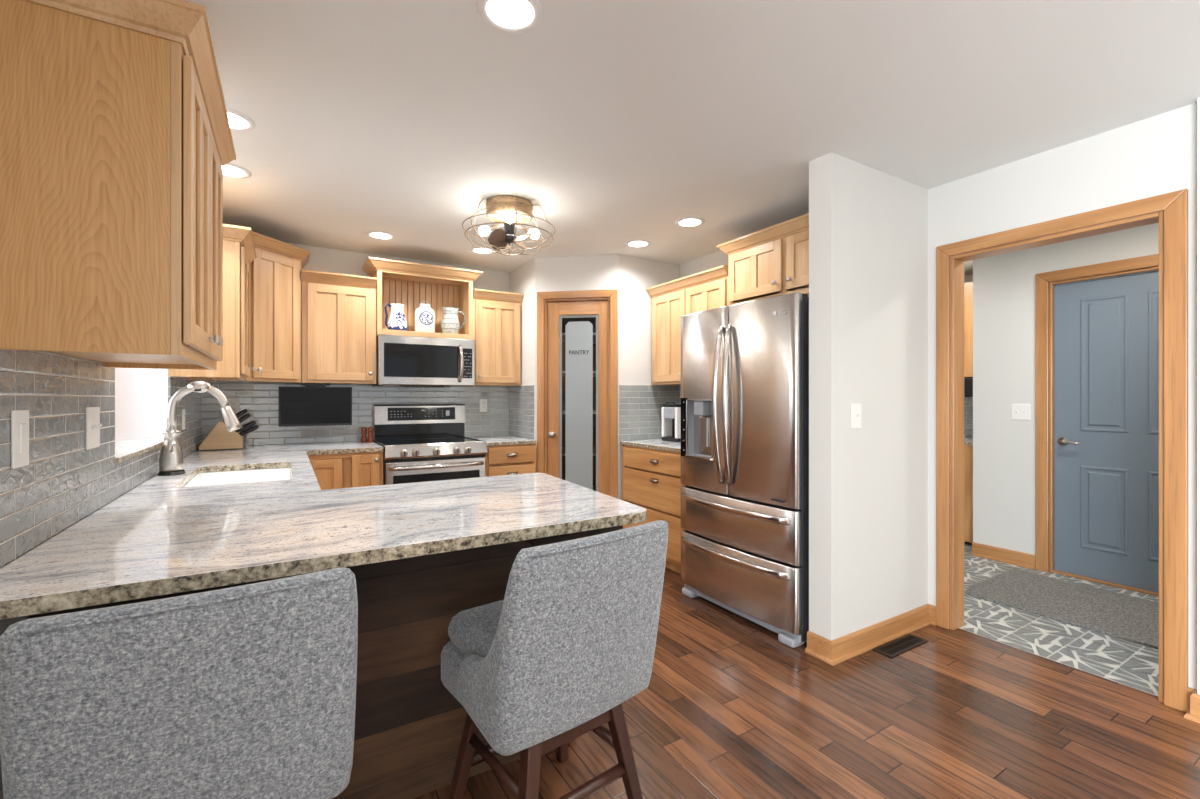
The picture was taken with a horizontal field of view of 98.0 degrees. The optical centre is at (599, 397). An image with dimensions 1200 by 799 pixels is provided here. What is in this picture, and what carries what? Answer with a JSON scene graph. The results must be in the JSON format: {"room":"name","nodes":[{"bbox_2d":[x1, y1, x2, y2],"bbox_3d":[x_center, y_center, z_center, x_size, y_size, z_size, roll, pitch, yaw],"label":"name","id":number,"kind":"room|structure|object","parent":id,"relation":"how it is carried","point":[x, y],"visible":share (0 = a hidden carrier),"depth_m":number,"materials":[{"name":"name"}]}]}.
{"room":"kitchen","nodes":[
{"label":"kitchen","id":0,"kind":"room"},
{"bbox_2d":[0,351,200,798],"bbox_3d":[-1.711,0.042,1.624,0.230,2.440,4.950,0,0,-31],"label":"wall","id":1,"kind":"structure","parent":0,"point":[4,623],"depth_m":1.14,"materials":[{"name":"paint"}]},
{"bbox_2d":[11,410,28,468],"bbox_3d":[-1.272,0.089,1.147,0.010,0.125,0.078,0,0,-31],"label":"light switch","id":2,"kind":"object","parent":1,"relation":"attached to","point":[19,418],"visible":1,"depth_m":1.14,"materials":[{"name":"white plastic"}]},
{"bbox_2d":[85,407,101,449],"bbox_3d":[-1.530,0.090,1.582,0.018,0.125,0.118,0,0,-31],"label":"light switch","id":3,"kind":"object","parent":1,"relation":"attached to","point":[92,414],"visible":1,"depth_m":1.56,"materials":[{"name":"white plastic"}]},
{"bbox_2d":[0,0,235,369],"bbox_3d":[-1.283,-0.500,1.480,0.354,0.800,0.868,0,0,-31],"label":"upper cabinet","id":4,"kind":"object","parent":1,"relation":"attached to","point":[116,140],"visible":1,"depth_m":1.16,"materials":[{"name":"brown wood"}]},
{"bbox_2d":[115,368,167,463],"bbox_3d":[-2.040,-0.281,2.161,0.282,1.016,1.012,0,0,-31],"label":"window","id":5,"kind":"structure","parent":1,"relation":"in","point":[141,394],"depth_m":2.59,"materials":[{"name":"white glass"}]},
{"bbox_2d":[182,409,184,429],"bbox_3d":[-2.390,0.122,2.996,0.008,0.118,0.072,0,0,-31],"label":"wall outlet","id":6,"kind":"object","parent":1,"relation":"attached to","point":[183,410],"visible":1,"depth_m":2.97,"materials":[{"name":"white plastic"}]},
{"bbox_2d":[168,224,256,380],"bbox_3d":[-2.192,-0.512,2.985,0.354,0.805,0.644,0,0,-31],"label":"upper cabinet","id":7,"kind":"object","parent":1,"relation":"attached to","point":[239,251],"visible":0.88,"depth_m":2.81,"materials":[{"name":"brown wood"}]},
{"bbox_2d":[0,349,680,568],"bbox_3d":[-0.582,0.121,3.542,3.694,0.462,4.066,0,0,-31],"label":"backsplash","id":8,"kind":"structure","parent":1,"relation":"attached to","point":[63,483],"depth_m":1.70,"materials":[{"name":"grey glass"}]},
{"bbox_2d":[201,243,595,484],"bbox_3d":[-1.266,0.042,4.696,3.710,2.440,0.132,0,0,-31],"label":"wall","id":9,"kind":"structure","parent":0,"point":[320,259],"depth_m":4.46,"materials":[{"name":"paint"}]},
{"bbox_2d":[228,398,239,413],"bbox_3d":[-2.654,0.062,3.779,0.072,0.118,0.008,0,0,-31],"label":"wall outlet","id":10,"kind":"object","parent":9,"relation":"attached to","point":[234,403],"visible":0.77,"depth_m":3.78,"materials":[{"name":"white plastic"}]},
{"bbox_2d":[208,231,309,382],"bbox_3d":[-2.363,-0.584,3.577,0.652,0.947,0.651,0,0,-31],"label":"upper cabinet","id":11,"kind":"object","parent":9,"relation":"attached to","point":[275,274],"visible":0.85,"depth_m":3.52,"materials":[{"name":"brown wood"}]},
{"bbox_2d":[301,269,376,383],"bbox_3d":[-1.992,-0.512,3.980,0.497,0.805,0.339,0,0,-31],"label":"upper cabinet","id":12,"kind":"object","parent":9,"relation":"attached to","point":[338,310],"visible":0.99,"depth_m":3.85,"materials":[{"name":"brown wood"}]},
{"bbox_2d":[278,383,351,426],"bbox_3d":[-2.134,0.049,3.920,0.480,0.316,0.122,0,0,-31],"label":"television","id":13,"kind":"object","parent":12,"relation":"attached to","point":[316,404],"visible":1,"depth_m":3.86,"materials":[{"name":"black plastic"}]},
{"bbox_2d":[362,257,482,339],"bbox_3d":[-1.449,-0.771,4.290,0.883,0.572,0.378,0,0,-31],"label":"display cabinet","id":14,"kind":"object","parent":9,"relation":"attached to","point":[409,284],"visible":0.8,"depth_m":4.34,"materials":[{"name":"brown wood"}]},
{"bbox_2d":[384,303,407,330],"bbox_3d":[-1.625,-0.639,4.183,0.152,0.218,0.152,0,0,12],"label":"pitcher","id":15,"kind":"object","parent":14,"relation":"in","point":[397,320],"visible":0.88,"depth_m":4.13,"materials":[{"name":"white ceramic"}]},
{"bbox_2d":[415,301,434,331],"bbox_3d":[-1.442,-0.664,4.293,0.157,0.269,0.156,0,0,-31],"label":"lidded jar","id":16,"kind":"object","parent":14,"relation":"in","point":[424,315],"visible":0.84,"depth_m":4.23,"materials":[{"name":"ceramic"}]},
{"bbox_2d":[441,307,464,333],"bbox_3d":[-1.246,-0.642,4.401,0.185,0.224,0.152,0,0,2],"label":"pitcher","id":17,"kind":"object","parent":14,"relation":"in","point":[450,323],"visible":0.81,"depth_m":4.35,"materials":[{"name":"ceramic"}]},
{"bbox_2d":[372,334,474,386],"bbox_3d":[-1.434,-0.286,4.263,0.742,0.392,0.440,0,0,-31],"label":"microwave","id":18,"kind":"object","parent":9,"relation":"attached to","point":[406,361],"visible":0.97,"depth_m":4.11,"materials":[{"name":"grey metal"}]},
{"bbox_2d":[480,399,486,411],"bbox_3d":[-1.060,0.067,4.742,0.072,0.118,0.008,0,0,-31],"label":"wall outlet","id":19,"kind":"object","parent":9,"relation":"attached to","point":[483,402],"visible":1,"depth_m":4.74,"materials":[{"name":"white plastic"}]},
{"bbox_2d":[473,288,523,385],"bbox_3d":[-0.945,-0.512,4.612,0.440,0.805,0.339,0,0,-31],"label":"upper cabinet","id":20,"kind":"object","parent":9,"relation":"attached to","point":[496,314],"visible":0.87,"depth_m":4.49,"materials":[{"name":"brown wood"}]},
{"bbox_2d":[562,333,595,490],"bbox_3d":[-0.071,0.167,4.817,1.060,1.490,0.880,0,0,-31],"label":"pantry shelves","id":21,"kind":"object","parent":9,"relation":"attached to","point":[563,334],"visible":0.02,"depth_m":4.81,"materials":[{"name":"white plastic"}]},
{"bbox_2d":[509,258,534,439],"bbox_3d":[-0.668,0.042,4.655,0.070,2.440,0.580,0,0,-31],"label":"wall","id":22,"kind":"structure","parent":0,"point":[522,278],"depth_m":4.52,"materials":[{"name":"paint"}]},
{"bbox_2d":[535,254,617,472],"bbox_3d":[-0.190,0.042,4.369,0.713,2.440,0.080,0,0,10],"label":"wall","id":23,"kind":"structure","parent":0,"point":[591,272],"depth_m":4.33,"materials":[{"name":"paint"}]},
{"bbox_2d":[547,300,607,538],"bbox_3d":[-0.186,0.223,4.325,0.528,2.054,0.096,0,0,10],"label":"door","id":24,"kind":"structure","parent":23,"relation":"in","point":[578,335],"depth_m":4.35,"materials":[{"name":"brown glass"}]},
{"bbox_2d":[537,289,617,498],"bbox_3d":[-0.185,0.187,4.358,0.681,2.150,0.100,0,0,10],"label":"trim","id":25,"kind":"structure","parent":23,"relation":"attached to","point":[611,295],"depth_m":4.29,"materials":[{"name":"brown wood"}]},
{"bbox_2d":[618,254,679,499],"bbox_3d":[0.408,0.042,4.464,0.645,2.440,0.070,0,0,-31],"label":"wall","id":26,"kind":"structure","parent":0,"point":[635,274],"depth_m":4.35,"materials":[{"name":"paint"}]},
{"bbox_2d":[185,0,1199,275],"bbox_3d":[1.060,-1.218,1.049,9.500,0.080,8.900,0,0,-31],"label":"ceiling","id":27,"kind":"structure","parent":0,"point":[624,121],"depth_m":2.09,"materials":[{"name":"paint"}]},
{"bbox_2d":[222,163,250,178],"bbox_3d":[-1.917,-1.174,2.692,0.196,0.008,0.196,0,0,-31],"label":"recessed light","id":28,"kind":"object","parent":27,"relation":"in","point":[229,170],"visible":0.66,"depth_m":2.70,"materials":[{"name":"white"}]},
{"bbox_2d":[226,108,254,130],"bbox_3d":[-1.570,-1.174,2.199,0.196,0.008,0.196,0,0,-31],"label":"recessed light","id":29,"kind":"object","parent":27,"relation":"in","point":[238,121],"visible":0.42,"depth_m":2.21,"materials":[{"name":"white"}]},
{"bbox_2d":[366,231,394,239],"bbox_3d":[-1.586,-1.174,3.772,0.196,0.008,0.196,0,0,-31],"label":"recessed light","id":30,"kind":"object","parent":27,"relation":"in","point":[381,235],"visible":1,"depth_m":3.77,"materials":[{"name":"white"}]},
{"bbox_2d":[470,247,494,253],"bbox_3d":[-0.937,-1.174,4.158,0.196,0.008,0.196,0,0,-31],"label":"recessed light","id":31,"kind":"object","parent":27,"relation":"in","point":[473,249],"visible":0.81,"depth_m":4.15,"materials":[{"name":"white"}]},
{"bbox_2d":[462,195,555,256],"bbox_3d":[-0.548,-1.023,3.156,0.556,0.310,0.556,0,0,-31],"label":"fan light","id":32,"kind":"object","parent":27,"relation":"attached to","point":[510,211],"visible":1,"depth_m":3.10,"materials":[{"name":"gold metal"}]},
{"bbox_2d":[479,223,503,235],"bbox_3d":[-0.665,-1.032,3.197,0.135,0.068,0.155,0,0,-31],"label":"bulb","id":33,"kind":"object","parent":32,"relation":"attached to","point":[483,230],"depth_m":3.19,"materials":[{"name":"beige glass"}]},
{"bbox_2d":[504,212,514,223],"bbox_3d":[-0.532,-1.032,3.034,0.094,0.068,0.176,0,0,-31],"label":"bulb","id":34,"kind":"object","parent":32,"relation":"attached to","point":[507,217],"depth_m":2.96,"materials":[{"name":"beige glass"}]},
{"bbox_2d":[515,224,539,238],"bbox_3d":[-0.460,-1.032,3.242,0.184,0.068,0.065,0,0,-31],"label":"bulb","id":35,"kind":"object","parent":32,"relation":"attached to","point":[535,233],"depth_m":3.24,"materials":[{"name":"beige glass"}]},
{"bbox_2d":[477,0,542,33],"bbox_3d":[-0.272,-1.174,1.583,0.196,0.008,0.196,0,0,-31],"label":"recessed light","id":36,"kind":"object","parent":27,"relation":"in","point":[507,16],"visible":1,"depth_m":1.60,"materials":[{"name":"white"}]},
{"bbox_2d":[625,239,650,247],"bbox_3d":[0.290,-1.174,3.974,0.196,0.008,0.196,0,0,-31],"label":"recessed light","id":37,"kind":"object","parent":27,"relation":"in","point":[638,243],"visible":1,"depth_m":3.96,"materials":[{"name":"white"}]},
{"bbox_2d":[675,217,704,226],"bbox_3d":[0.601,-1.174,3.490,0.196,0.008,0.196,0,0,-31],"label":"recessed light","id":38,"kind":"object","parent":27,"relation":"in","point":[687,221],"visible":1,"depth_m":3.48,"materials":[{"name":"white"}]},
{"bbox_2d":[680,251,727,277],"bbox_3d":[0.975,0.042,4.275,0.130,2.440,2.930,0,0,-31],"label":"wall","id":39,"kind":"structure","parent":0,"point":[719,258],"depth_m":4.34,"materials":[{"name":"paint"}]},
{"bbox_2d":[647,265,728,384],"bbox_3d":[0.779,-0.517,4.106,0.357,0.815,0.900,0,0,-31],"label":"upper cabinet","id":40,"kind":"object","parent":39,"relation":"attached to","point":[707,289],"visible":0.55,"depth_m":4.14,"materials":[{"name":"brown wood"}]},
{"bbox_2d":[716,213,808,304],"bbox_3d":[1.234,-0.848,3.340,0.370,0.449,0.992,0,0,-31],"label":"upper cabinet","id":41,"kind":"object","parent":39,"relation":"attached to","point":[772,261],"visible":0.59,"depth_m":3.32,"materials":[{"name":"brown wood"}]},
{"bbox_2d":[414,541,1199,798],"bbox_3d":[0.855,1.292,0.954,8.850,0.061,8.750,0,0,-31],"label":"floor","id":42,"kind":"structure","parent":0,"point":[727,709],"depth_m":2.05,"materials":[{"name":"brown wood"}]},
{"bbox_2d":[0,568,357,798],"bbox_3d":[-0.834,0.805,1.118,0.522,0.914,0.515,0,0,-34],"label":"counter stool","id":43,"kind":"object","parent":42,"relation":"on","point":[248,691],"visible":1,"depth_m":0.92,"materials":[{"name":"fabric"}]},
{"bbox_2d":[29,525,622,798],"bbox_3d":[-0.736,0.823,1.629,1.435,0.879,0.830,0,0,-31],"label":"base cabinet","id":44,"kind":"object","parent":42,"relation":"on","point":[409,727],"visible":0.13,"depth_m":1.64,"materials":[{"name":"brown wood"}]},
{"bbox_2d":[0,441,646,619],"bbox_3d":[-1.300,0.366,2.668,1.535,0.032,3.308,0,0,-31],"label":"countertop","id":45,"kind":"structure","parent":44,"relation":"on","point":[162,536],"depth_m":1.43,"materials":[{"name":"stone"}]},
{"bbox_2d":[158,381,242,475],"bbox_3d":[-1.859,0.135,2.430,0.319,0.430,0.139,0,0,-31],"label":"kitchen faucet","id":46,"kind":"object","parent":45,"relation":"on","point":[171,461],"visible":1,"depth_m":2.38,"materials":[{"name":"silver metal"}]},
{"bbox_2d":[199,409,258,450],"bbox_3d":[-2.529,0.212,3.566,0.328,0.275,0.110,0,0,-31],"label":"knife block","id":47,"kind":"object","parent":45,"relation":"on","point":[219,438],"visible":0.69,"depth_m":3.51,"materials":[{"name":"brown wood"}]},
{"bbox_2d":[183,468,291,486],"bbox_3d":[-1.683,0.479,2.450,0.447,0.190,0.779,0,0,-31],"label":"sink","id":48,"kind":"object","parent":45,"relation":"in","point":[274,474],"visible":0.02,"depth_m":2.75,"materials":[{"name":"white ceramic"}]},
{"bbox_2d":[361,426,366,441],"bbox_3d":[-1.869,0.285,4.128,0.050,0.129,0.050,0,0,-31],"label":"pepper mill","id":49,"kind":"object","parent":45,"relation":"on","point":[363,429],"visible":0.99,"depth_m":4.11,"materials":[{"name":"brown wood"}]},
{"bbox_2d":[367,426,373,441],"bbox_3d":[-1.817,0.285,4.130,0.050,0.129,0.050,0,0,-31],"label":"pepper mill","id":50,"kind":"object","parent":45,"relation":"on","point":[370,429],"visible":0.98,"depth_m":4.11,"materials":[{"name":"brown wood"}]},
{"bbox_2d":[308,452,382,489],"bbox_3d":[-1.904,0.823,3.845,0.487,0.878,0.658,0,0,-31],"label":"base cabinet","id":51,"kind":"object","parent":42,"relation":"on","point":[347,470],"visible":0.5,"depth_m":3.62,"materials":[{"name":"brown wood"}]},
{"bbox_2d":[374,404,486,484],"bbox_3d":[-1.349,0.647,4.127,0.746,1.189,0.674,0,0,-31],"label":"range","id":52,"kind":"object","parent":42,"relation":"on","point":[418,458],"visible":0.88,"depth_m":4.04,"materials":[{"name":"grey metal"}]},
{"bbox_2d":[374,437,482,446],"bbox_3d":[-1.365,0.350,4.152,0.744,0.023,0.530,0,0,-31],"label":"cooktop","id":53,"kind":"object","parent":52,"relation":"in","point":[385,440],"depth_m":4.22,"materials":[{"name":"black glass"}]},
{"bbox_2d":[383,452,485,484],"bbox_3d":[-1.349,0.802,4.125,0.738,0.880,0.672,0,0,-31],"label":"oven","id":54,"kind":"object","parent":52,"relation":"in","point":[398,467],"depth_m":3.85,"materials":[{"name":"silver glass"}]},
{"bbox_2d":[484,444,535,476],"bbox_3d":[-0.863,0.823,4.474,0.435,0.878,0.658,0,0,-31],"label":"base cabinet","id":55,"kind":"object","parent":42,"relation":"on","point":[507,459],"visible":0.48,"depth_m":4.21,"materials":[{"name":"brown wood"}]},
{"bbox_2d":[469,436,535,445],"bbox_3d":[-0.875,0.366,4.488,0.435,0.032,0.632,0,0,-31],"label":"countertop","id":56,"kind":"structure","parent":55,"relation":"on","point":[491,440],"depth_m":4.29,"materials":[{"name":"stone"}]},
{"bbox_2d":[441,520,667,798],"bbox_3d":[-0.137,0.805,1.504,0.522,0.914,0.515,0,0,-39],"label":"counter stool","id":57,"kind":"object","parent":42,"relation":"on","point":[572,636],"visible":1,"depth_m":1.32,"materials":[{"name":"grey fabric"}]},
{"bbox_2d":[448,600,503,657],"bbox_3d":[-0.180,0.684,1.557,0.444,0.096,0.362,0,0,-39],"label":"seat cushion","id":58,"kind":"object","parent":57,"relation":"on","point":[473,630],"depth_m":1.48,"materials":[{"name":"fabric"}]},
{"bbox_2d":[622,445,683,573],"bbox_3d":[0.652,0.823,4.022,0.648,0.878,0.910,0,0,-31],"label":"base cabinet","id":59,"kind":"object","parent":42,"relation":"on","point":[651,478],"visible":0.38,"depth_m":3.83,"materials":[{"name":"brown wood"}]},
{"bbox_2d":[620,439,680,452],"bbox_3d":[0.670,0.366,4.029,0.624,0.032,0.924,0,0,-31],"label":"countertop","id":60,"kind":"structure","parent":59,"relation":"on","point":[657,444],"depth_m":4.01,"materials":[{"name":"stone"}]},
{"bbox_2d":[662,402,680,441],"bbox_3d":[0.671,0.190,4.261,0.284,0.321,0.200,0,0,-31],"label":"coffee maker","id":61,"kind":"object","parent":60,"relation":"on","point":[671,413],"visible":0.6,"depth_m":4.20,"materials":[{"name":"silver plastic"}]},
{"bbox_2d":[681,292,808,647],"bbox_3d":[1.025,0.364,3.154,0.834,1.795,0.901,0,0,-31],"label":"refrigerator","id":62,"kind":"object","parent":42,"relation":"on","point":[745,365],"visible":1,"depth_m":2.84,"materials":[{"name":"grey metal"}]},
{"bbox_2d":[873,634,927,657],"bbox_3d":[1.531,1.259,2.654,0.335,0.006,0.096,0,0,-31],"label":"floor vent","id":63,"kind":"object","parent":42,"relation":"in","point":[896,647],"visible":1,"depth_m":2.65,"materials":[{"name":"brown metal"}]},
{"bbox_2d":[964,282,972,542],"bbox_3d":[3.226,0.097,4.843,0.570,2.270,0.845,0,0,-31],"label":"tall cabinet","id":64,"kind":"object","parent":42,"relation":"on","point":[968,287],"visible":0.02,"depth_m":4.67,"materials":[{"name":"brown wood"}]},
{"bbox_2d":[964,437,972,444],"bbox_3d":[3.226,0.387,4.843,0.570,0.030,0.845,0,0,-31],"label":"countertop","id":65,"kind":"structure","parent":64,"relation":"on","point":[967,440],"depth_m":4.47,"materials":[{"name":"stone"}]},
{"bbox_2d":[965,569,1158,648],"bbox_3d":[3.037,1.254,3.003,0.815,0.013,1.400,0,0,-31],"label":"rug","id":66,"kind":"object","parent":42,"relation":"on","point":[1129,618],"visible":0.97,"depth_m":3.17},
{"bbox_2d":[809,152,927,640],"bbox_3d":[1.457,0.042,2.781,0.890,2.440,0.125,0,0,-31],"label":"wall partition","id":67,"kind":"structure","parent":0,"point":[868,226],"depth_m":2.64,"materials":[{"name":"paint"}]},
{"bbox_2d":[851,403,861,428],"bbox_3d":[1.278,0.090,2.590,0.085,0.125,0.018,0,0,-31],"label":"light switch","id":68,"kind":"object","parent":67,"relation":"attached to","point":[856,409],"visible":1,"depth_m":2.59,"materials":[{"name":"white plastic"}]},
{"bbox_2d":[805,604,935,665],"bbox_3d":[1.449,1.212,2.746,0.904,0.100,0.156,0,0,-30],"label":"baseboard","id":69,"kind":"structure","parent":67,"relation":"attached to","point":[836,651],"depth_m":2.63,"materials":[{"name":"brown wood"}]},
{"bbox_2d":[964,274,972,282],"bbox_3d":[3.228,0.042,3.176,2.590,2.440,4.300,0,0,-31],"label":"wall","id":70,"kind":"structure","parent":0,"point":[967,278],"depth_m":4.99,"materials":[{"name":"paint"}]},
{"bbox_2d":[928,97,1199,694],"bbox_3d":[3.310,0.042,0.598,0.155,2.440,5.600,0,0,-31],"label":"wall","id":71,"kind":"structure","parent":0,"point":[1159,154],"depth_m":2.34,"materials":[{"name":"paint"}]},
{"bbox_2d":[936,189,1187,712],"bbox_3d":[2.164,0.211,2.525,0.135,2.101,0.942,0,0,-31],"label":"trim","id":72,"kind":"structure","parent":71,"relation":"attached to","point":[1172,219],"depth_m":2.28,"materials":[{"name":"brown wood"}]},
{"bbox_2d":[1184,687,1199,722],"bbox_3d":[3.490,1.212,0.164,0.075,0.100,4.471,0,0,-31],"label":"baseboard","id":73,"kind":"structure","parent":71,"relation":"attached to","point":[1193,710],"depth_m":2.04,"materials":[{"name":"brown wood"}]},
{"bbox_2d":[973,223,1158,554],"bbox_3d":[4.159,0.042,3.123,0.850,2.440,3.045,0,0,-31],"label":"wall","id":74,"kind":"structure","parent":0,"point":[1003,284],"depth_m":3.99,"materials":[{"name":"paint"}]},
{"bbox_2d":[971,542,1034,568],"bbox_3d":[3.102,1.212,4.022,0.030,0.100,0.413,0,0,-31],"label":"baseboard","id":75,"kind":"structure","parent":74,"relation":"attached to","point":[1008,556],"depth_m":4.01,"materials":[{"name":"brown wood"}]},
{"bbox_2d":[1011,404,1029,419],"bbox_3d":[3.166,0.105,3.928,0.018,0.120,0.118,0,0,-31],"label":"light switch","id":76,"kind":"object","parent":74,"relation":"attached to","point":[1018,411],"visible":1,"depth_m":3.93,"materials":[{"name":"white plastic"}]},
{"bbox_2d":[1035,254,1158,571],"bbox_3d":[3.527,0.174,3.416,0.110,2.175,1.060,0,0,-31],"label":"trim","id":77,"kind":"structure","parent":74,"relation":"attached to","point":[1044,290],"depth_m":3.78,"materials":[{"name":"brown wood"}]},
{"bbox_2d":[1052,270,1158,596],"bbox_3d":[3.519,0.223,3.411,0.104,2.078,0.910,0,0,-31],"label":"door","id":78,"kind":"structure","parent":74,"relation":"in","point":[1106,330],"depth_m":3.53,"materials":[{"name":"blue paint"}]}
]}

